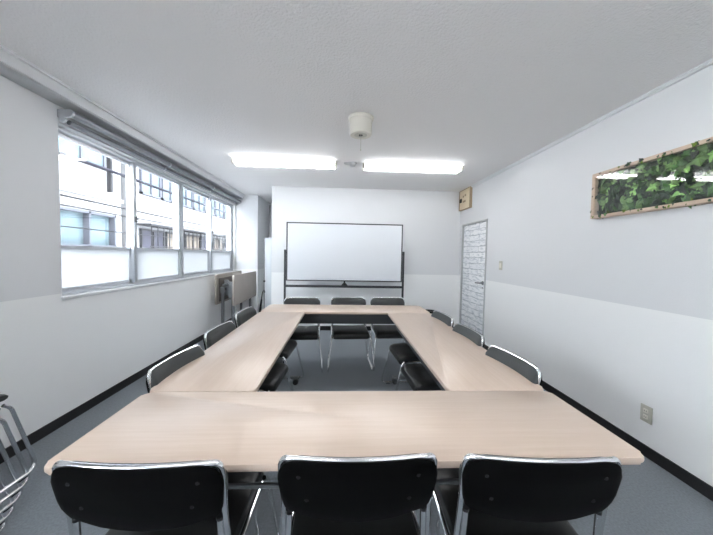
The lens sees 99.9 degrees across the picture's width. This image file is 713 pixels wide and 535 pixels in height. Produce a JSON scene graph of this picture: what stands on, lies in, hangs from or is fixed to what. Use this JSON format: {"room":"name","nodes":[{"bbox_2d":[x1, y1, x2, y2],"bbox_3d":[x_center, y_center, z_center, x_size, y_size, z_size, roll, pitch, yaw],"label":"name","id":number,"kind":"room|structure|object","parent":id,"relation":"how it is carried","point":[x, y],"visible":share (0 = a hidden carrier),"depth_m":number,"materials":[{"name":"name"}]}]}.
{"room":"meeting room","nodes":[
{"label":"meeting room","id":0,"kind":"room"},
{"bbox_2d":[0,75,235,447],"bbox_3d":[-2.241,-0.031,2.016,0.160,2.430,9.450,1,2,-3],"label":"wall","id":1,"kind":"structure","parent":0,"point":[56,355],"depth_m":2.12,"materials":[{"name":"paint"}]},
{"bbox_2d":[0,318,230,463],"bbox_3d":[-2.157,1.165,1.632,0.008,0.075,8.570,1,2,-3],"label":"baseboard","id":2,"kind":"structure","parent":1,"relation":"attached to","point":[64,419],"depth_m":2.41,"materials":[{"name":"black plastic"}]},
{"bbox_2d":[0,44,244,198],"bbox_3d":[-1.962,-1.183,1.538,0.030,0.078,8.570,1,2,-3],"label":"trim","id":3,"kind":"structure","parent":1,"relation":"attached to","point":[10,58],"depth_m":2.25,"materials":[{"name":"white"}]},
{"bbox_2d":[61,271,234,300],"bbox_3d":[-2.283,0.151,4.019,0.066,0.026,3.635,1,2,-3],"label":"window sill","id":4,"kind":"structure","parent":1,"relation":"attached to","point":[86,294],"depth_m":2.88,"materials":[{"name":"white metal"}]},
{"bbox_2d":[57,109,240,295],"bbox_3d":[-2.272,-0.539,3.986,0.262,1.364,3.630,1,2,-3],"label":"window","id":5,"kind":"structure","parent":1,"relation":"in","point":[84,269],"depth_m":2.98,"materials":[{"name":"clear glass"}]},
{"bbox_2d":[182,182,232,277],"bbox_3d":[-2.387,-0.531,4.875,0.124,1.267,1.835,1,2,-3],"label":"window","id":6,"kind":"structure","parent":1,"relation":"in","point":[208,261],"depth_m":4.85,"materials":[{"name":"clear glass"}]},
{"bbox_2d":[236,195,268,312],"bbox_3d":[-2.168,-0.214,6.306,0.416,2.430,0.880,1,2,-3],"label":"wall pillar","id":7,"kind":"structure","parent":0,"point":[252,214],"depth_m":5.87,"materials":[{"name":"paint"}]},
{"bbox_2d":[269,205,271,237],"bbox_3d":[-1.757,-0.230,6.847,0.460,2.430,0.160,1,2,-3],"label":"wall","id":8,"kind":"structure","parent":0,"point":[270,206],"depth_m":6.72,"materials":[{"name":"grey paint"}]},
{"bbox_2d":[0,0,712,202],"bbox_3d":[-0.086,-1.311,2.068,4.429,0.200,9.770,1,2,-3],"label":"ceiling","id":9,"kind":"structure","parent":0,"point":[480,86],"depth_m":1.82,"materials":[{"name":"white paint"}]},
{"bbox_2d":[231,158,336,169],"bbox_3d":[-0.861,-1.261,3.645,1.242,0.062,0.170,1,2,-3],"label":"tube light","id":10,"kind":"object","parent":9,"relation":"attached to","point":[258,162],"visible":1,"depth_m":3.60,"materials":[{"name":"white plastic"}]},
{"bbox_2d":[344,162,356,166],"bbox_3d":[-0.074,-1.253,3.665,0.155,0.051,0.109,1,2,-3],"label":"ceiling sensor","id":11,"kind":"object","parent":9,"relation":"attached to","point":[352,164],"visible":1,"depth_m":3.64,"materials":[{"name":"white plastic"}]},
{"bbox_2d":[348,112,373,150],"bbox_3d":[0.035,-1.089,2.459,0.207,0.272,0.207,1,2,-3],"label":"fire alarm","id":12,"kind":"object","parent":9,"relation":"attached to","point":[360,122],"visible":1,"depth_m":2.39,"materials":[{"name":"beige plastic"}]},
{"bbox_2d":[362,163,463,173],"bbox_3d":[0.696,-1.237,3.744,1.242,0.062,0.170,1,2,-3],"label":"tube light","id":13,"kind":"object","parent":9,"relation":"attached to","point":[365,167],"visible":1,"depth_m":3.70,"materials":[{"name":"white plastic"}]},
{"bbox_2d":[0,325,712,534],"bbox_3d":[-0.133,1.277,2.179,4.429,0.120,9.770,1,2,-3],"label":"floor","id":14,"kind":"structure","parent":0,"point":[649,500],"depth_m":1.74,"materials":[{"name":"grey carpet"}]},
{"bbox_2d":[0,504,7,532],"bbox_3d":[-1.872,0.848,1.097,0.530,0.765,0.563,1,2,-3],"label":"chair","id":15,"kind":"object","parent":14,"relation":"on","point":[2,515],"visible":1,"depth_m":1.39,"materials":[{"name":"silver metal"}]},
{"bbox_2d":[0,471,14,524],"bbox_3d":[-1.873,0.802,1.130,0.530,0.765,0.563,1,2,-3],"label":"chair","id":16,"kind":"object","parent":15,"relation":"on","point":[3,483],"visible":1,"depth_m":1.40,"materials":[{"name":"silver metal"}]},
{"bbox_2d":[0,439,22,513],"bbox_3d":[-1.873,0.755,1.163,0.530,0.765,0.563,1,2,-3],"label":"chair","id":17,"kind":"object","parent":16,"relation":"on","point":[3,452],"visible":1,"depth_m":1.42,"materials":[{"name":"silver metal"}]},
{"bbox_2d":[0,408,29,503],"bbox_3d":[-1.874,0.709,1.196,0.530,0.765,0.563,1,2,-3],"label":"chair","id":18,"kind":"object","parent":17,"relation":"on","point":[3,422],"visible":1,"depth_m":1.44,"materials":[{"name":"silver metal"}]},
{"bbox_2d":[0,394,36,494],"bbox_3d":[-1.875,0.662,1.229,0.530,0.765,0.563,1,2,-3],"label":"chair","id":19,"kind":"object","parent":18,"relation":"on","point":[3,397],"visible":1,"depth_m":1.47,"materials":[{"name":"silver metal"}]},
{"bbox_2d":[50,459,280,534],"bbox_3d":[-0.587,0.874,1.048,0.530,0.765,0.563,1,2,-2],"label":"chair","id":20,"kind":"object","parent":14,"relation":"on","point":[185,497],"visible":0.98,"depth_m":0.78,"materials":[{"name":"black plastic"}]},
{"bbox_2d":[146,345,259,534],"bbox_3d":[-0.702,0.849,1.583,0.563,0.765,0.530,1,2,1],"label":"chair","id":21,"kind":"object","parent":14,"relation":"on","point":[156,374],"visible":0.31,"depth_m":1.49,"materials":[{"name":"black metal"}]},
{"bbox_2d":[150,312,304,514],"bbox_3d":[-0.733,0.853,2.238,0.462,0.700,1.822,1,2,-3],"label":"meeting table","id":22,"kind":"object","parent":14,"relation":"on","point":[242,359],"visible":0.59,"depth_m":1.73,"materials":[{"name":"brown wood"}]},
{"bbox_2d":[215,271,242,323],"bbox_3d":[-2.153,0.567,5.229,0.272,0.962,1.180,1,2,-3],"label":"folding table","id":23,"kind":"object","parent":14,"relation":"on","point":[222,280],"visible":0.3,"depth_m":4.78,"materials":[{"name":"grey paint"}]},
{"bbox_2d":[228,271,255,324],"bbox_3d":[-1.958,0.575,5.128,0.272,0.962,1.180,1,2,-3],"label":"folding table","id":24,"kind":"object","parent":14,"relation":"on","point":[242,287],"visible":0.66,"depth_m":4.88,"materials":[{"name":"beige laminate"}]},
{"bbox_2d":[203,321,293,391],"bbox_3d":[-0.769,0.820,2.223,0.563,0.765,0.530,1,2,0],"label":"chair","id":25,"kind":"object","parent":14,"relation":"on","point":[278,371],"visible":0.41,"depth_m":2.16,"materials":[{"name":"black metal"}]},
{"bbox_2d":[258,290,264,312],"bbox_3d":[-1.717,0.730,5.389,0.137,0.640,0.060,-1,3,-39],"label":"folded umbrella","id":26,"kind":"object","parent":14,"relation":"on","point":[260,307],"visible":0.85,"depth_m":5.38,"materials":[{"name":"black"}]},
{"bbox_2d":[263,238,271,307],"bbox_3d":[-1.587,0.256,5.464,0.215,1.585,0.040,1,2,-3],"label":"leaning board","id":27,"kind":"object","parent":14,"relation":"on","point":[267,241],"visible":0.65,"depth_m":5.45,"materials":[{"name":"white"}]},
{"bbox_2d":[234,306,303,390],"bbox_3d":[-0.830,0.790,2.887,0.563,0.765,0.530,1,2,1],"label":"chair","id":28,"kind":"object","parent":14,"relation":"on","point":[240,317],"visible":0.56,"depth_m":2.83,"materials":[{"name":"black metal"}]},
{"bbox_2d":[284,297,322,372],"bbox_3d":[-0.653,0.767,3.506,0.530,0.765,0.563,1,2,-6],"label":"chair","id":29,"kind":"object","parent":14,"relation":"on","point":[301,332],"visible":0.58,"depth_m":3.52,"materials":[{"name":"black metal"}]},
{"bbox_2d":[44,390,643,488],"bbox_3d":[-0.009,0.914,1.127,1.800,0.700,0.462,1,2,-3],"label":"meeting table","id":30,"kind":"object","parent":14,"relation":"on","point":[245,431],"visible":0.83,"depth_m":1.05,"materials":[{"name":"beige laminate"}]},
{"bbox_2d":[284,222,405,341],"bbox_3d":[-0.189,0.211,4.680,1.872,1.792,0.540,1,2,-3],"label":"whiteboard","id":31,"kind":"object","parent":14,"relation":"on","point":[349,252],"visible":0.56,"depth_m":4.65,"materials":[{"name":"white plastic"}]},
{"bbox_2d":[261,304,429,363],"bbox_3d":[-0.124,0.813,3.416,1.800,0.700,0.462,1,2,-3],"label":"meeting table","id":32,"kind":"object","parent":14,"relation":"on","point":[314,314],"visible":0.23,"depth_m":3.26,"materials":[{"name":"brown wood"}]},
{"bbox_2d":[327,297,374,371],"bbox_3d":[-0.080,0.774,3.575,0.530,0.765,0.563,1,2,-6],"label":"chair","id":33,"kind":"object","parent":14,"relation":"on","point":[337,331],"visible":0.7,"depth_m":3.52,"materials":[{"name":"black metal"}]},
{"bbox_2d":[277,452,437,534],"bbox_3d":[-0.013,0.882,1.088,0.530,0.765,0.563,1,2,-3],"label":"chair","id":34,"kind":"object","parent":14,"relation":"on","point":[320,495],"visible":1,"depth_m":0.82,"materials":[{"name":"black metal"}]},
{"bbox_2d":[368,297,417,370],"bbox_3d":[0.416,0.781,3.631,0.530,0.765,0.563,1,2,-6],"label":"chair","id":35,"kind":"object","parent":14,"relation":"on","point":[380,331],"visible":0.47,"depth_m":3.68,"materials":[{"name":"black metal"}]},
{"bbox_2d":[381,310,453,385],"bbox_3d":[0.566,0.818,2.826,0.563,0.765,0.530,1,2,-7],"label":"chair","id":36,"kind":"object","parent":14,"relation":"on","point":[402,352],"visible":0.36,"depth_m":2.78,"materials":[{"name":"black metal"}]},
{"bbox_2d":[395,323,484,390],"bbox_3d":[0.598,0.843,2.261,0.563,0.765,0.530,1,2,-6],"label":"chair","id":37,"kind":"object","parent":14,"relation":"on","point":[417,376],"visible":0.4,"depth_m":2.20,"materials":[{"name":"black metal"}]},
{"bbox_2d":[388,313,543,390],"bbox_3d":[0.601,0.874,2.306,0.462,0.700,1.822,1,2,-3],"label":"meeting table","id":38,"kind":"object","parent":14,"relation":"on","point":[454,362],"visible":0.52,"depth_m":1.81,"materials":[{"name":"brown wood"}]},
{"bbox_2d":[436,345,541,534],"bbox_3d":[0.619,0.870,1.656,0.563,0.765,0.530,1,2,-7],"label":"chair","id":39,"kind":"object","parent":14,"relation":"on","point":[528,370],"visible":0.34,"depth_m":1.61,"materials":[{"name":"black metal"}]},
{"bbox_2d":[415,453,621,534],"bbox_3d":[0.513,0.892,1.098,0.530,0.765,0.563,1,2,0],"label":"chair","id":40,"kind":"object","parent":14,"relation":"on","point":[494,494],"visible":0.91,"depth_m":0.83,"materials":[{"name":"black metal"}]},
{"bbox_2d":[271,186,460,326],"bbox_3d":[0.214,-0.158,6.010,3.393,2.430,1.714,1,2,-3],"label":"wall","id":41,"kind":"structure","parent":0,"point":[430,220],"depth_m":5.15,"materials":[{"name":"paint"}]},
{"bbox_2d":[320,326,453,330],"bbox_3d":[0.152,1.055,5.197,3.225,0.075,0.008,1,2,-3],"label":"baseboard","id":42,"kind":"structure","parent":41,"relation":"attached to","point":[321,327],"depth_m":5.16,"materials":[{"name":"black plastic"}]},
{"bbox_2d":[457,65,712,486],"bbox_3d":[2.065,0.075,1.378,0.160,2.430,7.736,1,2,-3],"label":"wall","id":43,"kind":"structure","parent":0,"point":[614,314],"depth_m":2.25,"materials":[{"name":"paint"}]},
{"bbox_2d":[459,186,472,210],"bbox_3d":[1.796,-1.128,4.962,0.050,0.331,0.434,1,2,-3],"label":"wall box","id":44,"kind":"object","parent":43,"relation":"attached to","point":[465,196],"visible":0.99,"depth_m":4.92,"materials":[{"name":"brown wood"}]},
{"bbox_2d":[459,219,487,335],"bbox_3d":[1.833,0.218,4.697,0.162,1.850,0.870,1,2,-3],"label":"door","id":45,"kind":"structure","parent":43,"relation":"in","point":[474,234],"depth_m":4.67,"materials":[{"name":"grey"}]},
{"bbox_2d":[471,58,712,186],"bbox_3d":[1.993,-1.129,1.321,0.028,0.022,7.736,1,2,-3],"label":"trim","id":46,"kind":"structure","parent":43,"relation":"attached to","point":[708,63],"depth_m":2.21,"materials":[{"name":"white"}]},
{"bbox_2d":[484,344,712,501],"bbox_3d":[1.959,1.250,1.424,0.008,0.075,7.736,1,2,-3],"label":"baseboard","id":47,"kind":"structure","parent":43,"relation":"attached to","point":[691,480],"depth_m":1.99,"materials":[{"name":"black plastic"}]},
{"bbox_2d":[640,403,652,424],"bbox_3d":[1.932,0.977,2.001,0.012,0.112,0.076,1,2,-3],"label":"wall outlet","id":48,"kind":"object","parent":43,"relation":"attached to","point":[646,412],"visible":1,"depth_m":1.99,"materials":[{"name":"grey plastic"}]},
{"bbox_2d":[590,137,712,218],"bbox_3d":[1.952,-0.536,1.759,0.109,0.386,1.324,1,2,-2],"label":"picture frame","id":49,"kind":"object","parent":43,"relation":"attached to","point":[682,176],"visible":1,"depth_m":1.92,"materials":[{"name":"green plant"}]},
{"label":"outside","id":50,"kind":"structure","parent":0,"visible":0},
{"bbox_3d":[-16.713,5.707,9.434,27.764,0.200,60.000,1,2,-3],"label":"ground","id":51,"kind":"structure","parent":50,"visible":0},
{"bbox_2d":[58,137,123,246],"bbox_3d":[-7.136,0.870,3.188,4.500,10.350,7.400,1,2,-3],"label":"house","id":52,"kind":"structure","parent":51,"relation":"on","point":[77,179],"depth_m":5.86,"materials":[{"name":"white"}]},
{"bbox_2d":[120,163,226,250],"bbox_3d":[-7.644,0.202,13.857,4.550,10.750,13.800,1,2,-3],"label":"apartment","id":53,"kind":"structure","parent":51,"relation":"on","point":[151,200],"depth_m":8.40,"materials":[{"name":"grey paint"}]},
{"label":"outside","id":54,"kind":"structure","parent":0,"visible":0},
{"bbox_2d":[59,151,226,213],"bbox_3d":[-3.253,-1.363,7.294,0.040,0.040,17.000,1,2,-3],"label":"overhead cable","id":55,"kind":"object","parent":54,"point":[60,152],"visible":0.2,"depth_m":3.81,"materials":[{"name":"white"}]},
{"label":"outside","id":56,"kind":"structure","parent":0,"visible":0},
{"bbox_2d":[60,194,226,230],"bbox_3d":[-3.858,-1.073,7.276,0.024,0.064,17.000,1,2,-3],"label":"overhead cable","id":57,"kind":"object","parent":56,"point":[60,194],"visible":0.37,"depth_m":4.63,"materials":[{"name":"brown metal"}]},
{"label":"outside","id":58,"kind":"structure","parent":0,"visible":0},
{"bbox_2d":[60,204,224,233],"bbox_3d":[-3.860,-0.953,7.281,0.018,0.058,17.000,1,2,-3],"label":"overhead cable","id":59,"kind":"object","parent":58,"point":[60,204],"visible":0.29,"depth_m":4.60,"materials":[{"name":"brown metal"}]},
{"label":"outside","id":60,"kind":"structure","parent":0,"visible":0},
{"bbox_2d":[60,225,225,242],"bbox_3d":[-4.263,-0.749,7.270,0.018,0.118,17.000,1,2,-3],"label":"overhead cable","id":61,"kind":"object","parent":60,"point":[60,225],"visible":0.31,"depth_m":5.19,"materials":[{"name":"brown metal"}]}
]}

